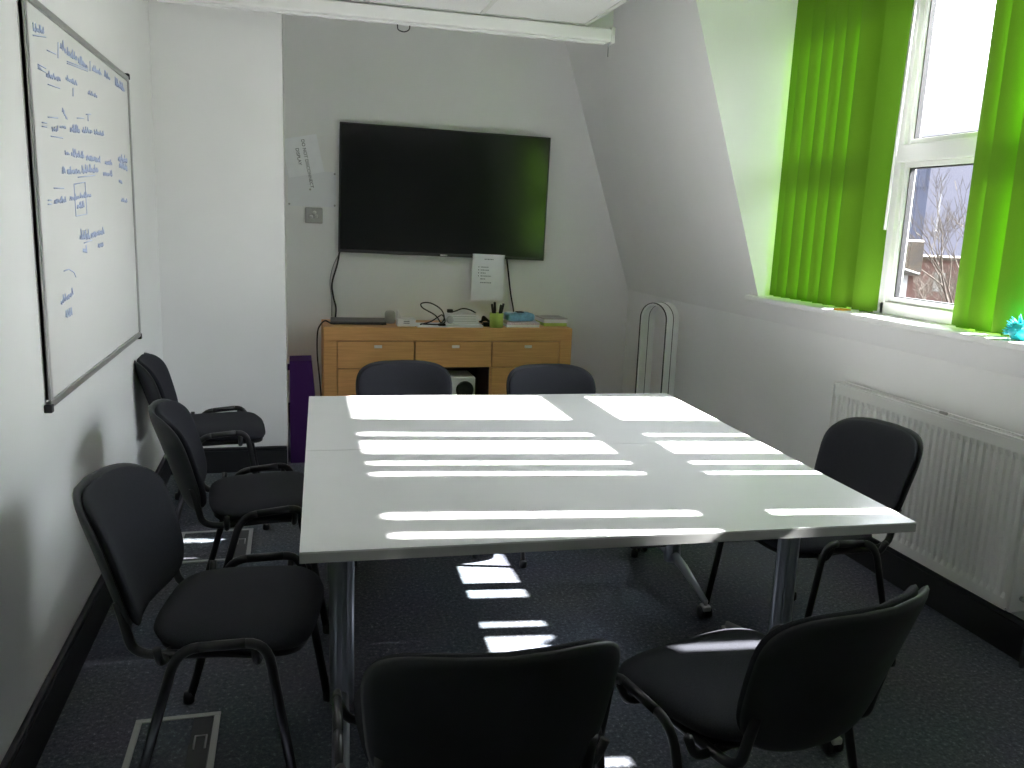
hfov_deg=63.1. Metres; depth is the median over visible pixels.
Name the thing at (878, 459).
chair
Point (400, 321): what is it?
box
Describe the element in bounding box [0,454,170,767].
baseboard
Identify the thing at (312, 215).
wall socket
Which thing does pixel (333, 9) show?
projector screen
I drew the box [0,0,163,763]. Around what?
wall
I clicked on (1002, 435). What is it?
grille
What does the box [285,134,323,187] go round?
notice
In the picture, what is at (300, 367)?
board
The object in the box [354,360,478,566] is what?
chair
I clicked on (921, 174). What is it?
tower block
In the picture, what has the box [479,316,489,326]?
lead
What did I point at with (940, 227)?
tree
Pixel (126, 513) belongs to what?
chair
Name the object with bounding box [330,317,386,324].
laptop
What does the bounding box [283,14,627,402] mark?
wall
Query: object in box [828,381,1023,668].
radiator
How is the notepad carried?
on the sideboard
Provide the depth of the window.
3.57 m
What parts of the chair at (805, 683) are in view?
leg, rail, leg, seat, leg, backrest, leg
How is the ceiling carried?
attached to the wall at (49, 568)
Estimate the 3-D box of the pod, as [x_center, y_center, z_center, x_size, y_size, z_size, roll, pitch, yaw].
[-0.840,-0.463,5.735,0.072,0.088,0.071,-1,11,-15]
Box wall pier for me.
[148,0,287,452]
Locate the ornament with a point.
(1015, 329)
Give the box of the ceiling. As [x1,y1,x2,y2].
[361,0,620,23]
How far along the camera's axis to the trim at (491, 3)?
4.33 m
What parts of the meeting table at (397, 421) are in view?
leg, leg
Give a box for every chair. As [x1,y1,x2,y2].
[72,463,329,767]
[134,352,269,529]
[148,399,328,633]
[332,638,620,767]
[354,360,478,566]
[506,363,637,567]
[593,584,929,767]
[705,417,923,666]
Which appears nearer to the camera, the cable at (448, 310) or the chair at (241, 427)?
the chair at (241, 427)
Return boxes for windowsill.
[745,295,1023,352]
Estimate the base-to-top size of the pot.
0.100 m
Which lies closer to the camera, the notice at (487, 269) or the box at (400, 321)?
the box at (400, 321)
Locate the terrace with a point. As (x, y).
(945, 259)
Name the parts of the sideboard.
door, drawer, drawer, door, drawer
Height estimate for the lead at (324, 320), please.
0.768 m
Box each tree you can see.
[908,169,970,302]
[911,253,959,302]
[913,255,957,301]
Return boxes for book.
[535,315,567,318]
[535,316,566,322]
[536,320,566,325]
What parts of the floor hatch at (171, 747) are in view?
lid, handle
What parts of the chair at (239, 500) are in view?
backrest, leg, leg, seat, rail, rail, leg, leg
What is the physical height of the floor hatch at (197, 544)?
0.009 m
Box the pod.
[385,310,394,323]
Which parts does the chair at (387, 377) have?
backrest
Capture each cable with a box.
[330,252,340,315]
[331,252,339,316]
[420,302,445,325]
[447,308,475,312]
[506,259,513,311]
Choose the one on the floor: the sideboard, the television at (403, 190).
the sideboard
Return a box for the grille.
[833,381,1023,442]
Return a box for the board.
[287,355,314,462]
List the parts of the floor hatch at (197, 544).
lid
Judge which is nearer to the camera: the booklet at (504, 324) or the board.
the board
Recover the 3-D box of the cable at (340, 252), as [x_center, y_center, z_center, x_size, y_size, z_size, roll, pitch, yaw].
[-1.227,-0.700,5.795,0.082,0.457,0.015,1,11,-6]
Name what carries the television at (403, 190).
attached to the wall at (336, 71)
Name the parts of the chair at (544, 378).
leg, backrest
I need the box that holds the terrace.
[911,255,960,303]
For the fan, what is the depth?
5.37 m
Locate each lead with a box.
[316,320,330,395]
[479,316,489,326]
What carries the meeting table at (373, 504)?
on the floor
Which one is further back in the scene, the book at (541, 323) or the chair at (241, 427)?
the book at (541, 323)
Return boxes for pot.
[490,312,503,327]
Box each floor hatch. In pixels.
[122,711,220,767]
[182,528,252,563]
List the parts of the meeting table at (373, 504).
leg, leg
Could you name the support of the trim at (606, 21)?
attached to the wall at (49, 568)
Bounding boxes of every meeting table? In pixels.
[299,441,916,767]
[306,393,757,618]
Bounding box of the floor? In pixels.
[36,423,1023,767]
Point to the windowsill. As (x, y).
(990, 339)
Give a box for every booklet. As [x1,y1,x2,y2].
[503,320,539,324]
[503,323,538,327]
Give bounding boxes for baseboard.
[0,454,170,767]
[171,446,287,474]
[288,402,289,422]
[845,537,1023,661]
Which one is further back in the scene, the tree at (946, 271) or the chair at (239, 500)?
the tree at (946, 271)
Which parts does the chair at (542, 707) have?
leg, rail, leg, seat, backrest, leg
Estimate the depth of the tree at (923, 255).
55.86 m
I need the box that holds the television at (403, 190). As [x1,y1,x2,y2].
[338,122,550,260]
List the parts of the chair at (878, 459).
leg, seat, leg, rail, backrest, leg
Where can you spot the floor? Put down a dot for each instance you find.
(951, 698)
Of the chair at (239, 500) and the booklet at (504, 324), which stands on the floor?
the chair at (239, 500)
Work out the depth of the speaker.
5.75 m
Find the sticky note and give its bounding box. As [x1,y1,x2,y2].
[833,308,850,310]
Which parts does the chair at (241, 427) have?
backrest, leg, leg, rail, rail, seat, leg, leg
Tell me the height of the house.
10.400 m
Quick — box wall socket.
[305,207,322,223]
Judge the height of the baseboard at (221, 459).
0.145 m
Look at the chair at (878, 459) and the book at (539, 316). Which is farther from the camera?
the book at (539, 316)
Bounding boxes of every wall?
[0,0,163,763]
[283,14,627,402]
[565,0,1023,619]
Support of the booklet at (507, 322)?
on the booklet at (504, 324)
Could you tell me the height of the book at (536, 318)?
0.026 m
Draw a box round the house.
[901,239,924,297]
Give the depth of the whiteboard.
2.70 m
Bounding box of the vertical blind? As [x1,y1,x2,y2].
[769,0,1023,335]
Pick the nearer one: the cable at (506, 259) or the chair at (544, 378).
the chair at (544, 378)
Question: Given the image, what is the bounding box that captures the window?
[879,0,977,325]
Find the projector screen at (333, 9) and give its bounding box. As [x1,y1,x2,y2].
[144,0,614,56]
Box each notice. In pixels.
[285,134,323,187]
[288,172,335,207]
[471,254,504,300]
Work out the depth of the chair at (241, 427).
3.88 m
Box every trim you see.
[336,0,613,27]
[337,0,627,25]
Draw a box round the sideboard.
[321,319,571,395]
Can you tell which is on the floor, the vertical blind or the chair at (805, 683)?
the chair at (805, 683)
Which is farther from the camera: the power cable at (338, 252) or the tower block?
the tower block
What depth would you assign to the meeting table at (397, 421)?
3.13 m
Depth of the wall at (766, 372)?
4.49 m
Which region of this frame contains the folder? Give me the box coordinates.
[441,321,482,327]
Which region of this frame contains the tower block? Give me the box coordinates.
[908,168,930,239]
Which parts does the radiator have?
panel, panel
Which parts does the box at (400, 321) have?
casing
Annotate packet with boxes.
[503,311,534,320]
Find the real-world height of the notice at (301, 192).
0.236 m
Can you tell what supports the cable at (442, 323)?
on the notepad
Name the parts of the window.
sash, sash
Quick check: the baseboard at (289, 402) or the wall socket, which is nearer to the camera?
the wall socket
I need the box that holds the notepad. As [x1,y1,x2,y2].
[416,322,446,326]
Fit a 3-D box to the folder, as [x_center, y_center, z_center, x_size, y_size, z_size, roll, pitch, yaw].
[-0.347,-0.415,5.770,0.250,0.018,0.240,0,11,-14]
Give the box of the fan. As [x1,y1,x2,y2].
[635,302,678,395]
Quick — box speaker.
[448,370,474,394]
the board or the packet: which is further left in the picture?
the board
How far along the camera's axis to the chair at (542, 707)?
1.37 m
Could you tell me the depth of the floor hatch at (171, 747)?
2.31 m
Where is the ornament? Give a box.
[1002,314,1023,339]
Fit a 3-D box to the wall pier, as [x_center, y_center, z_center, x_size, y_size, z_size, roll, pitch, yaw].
[-1.697,-1.076,5.001,0.646,2.980,1.155,-1,11,-15]
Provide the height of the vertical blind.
1.586 m
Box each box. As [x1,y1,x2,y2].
[396,310,415,326]
[442,312,478,323]
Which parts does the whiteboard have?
frame rail, frame rail, frame rail, frame rail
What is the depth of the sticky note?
3.84 m
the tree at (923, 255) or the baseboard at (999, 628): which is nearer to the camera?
the baseboard at (999, 628)
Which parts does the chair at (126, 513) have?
backrest, leg, leg, rail, seat, rail, leg, leg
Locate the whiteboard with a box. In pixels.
[16,0,141,412]

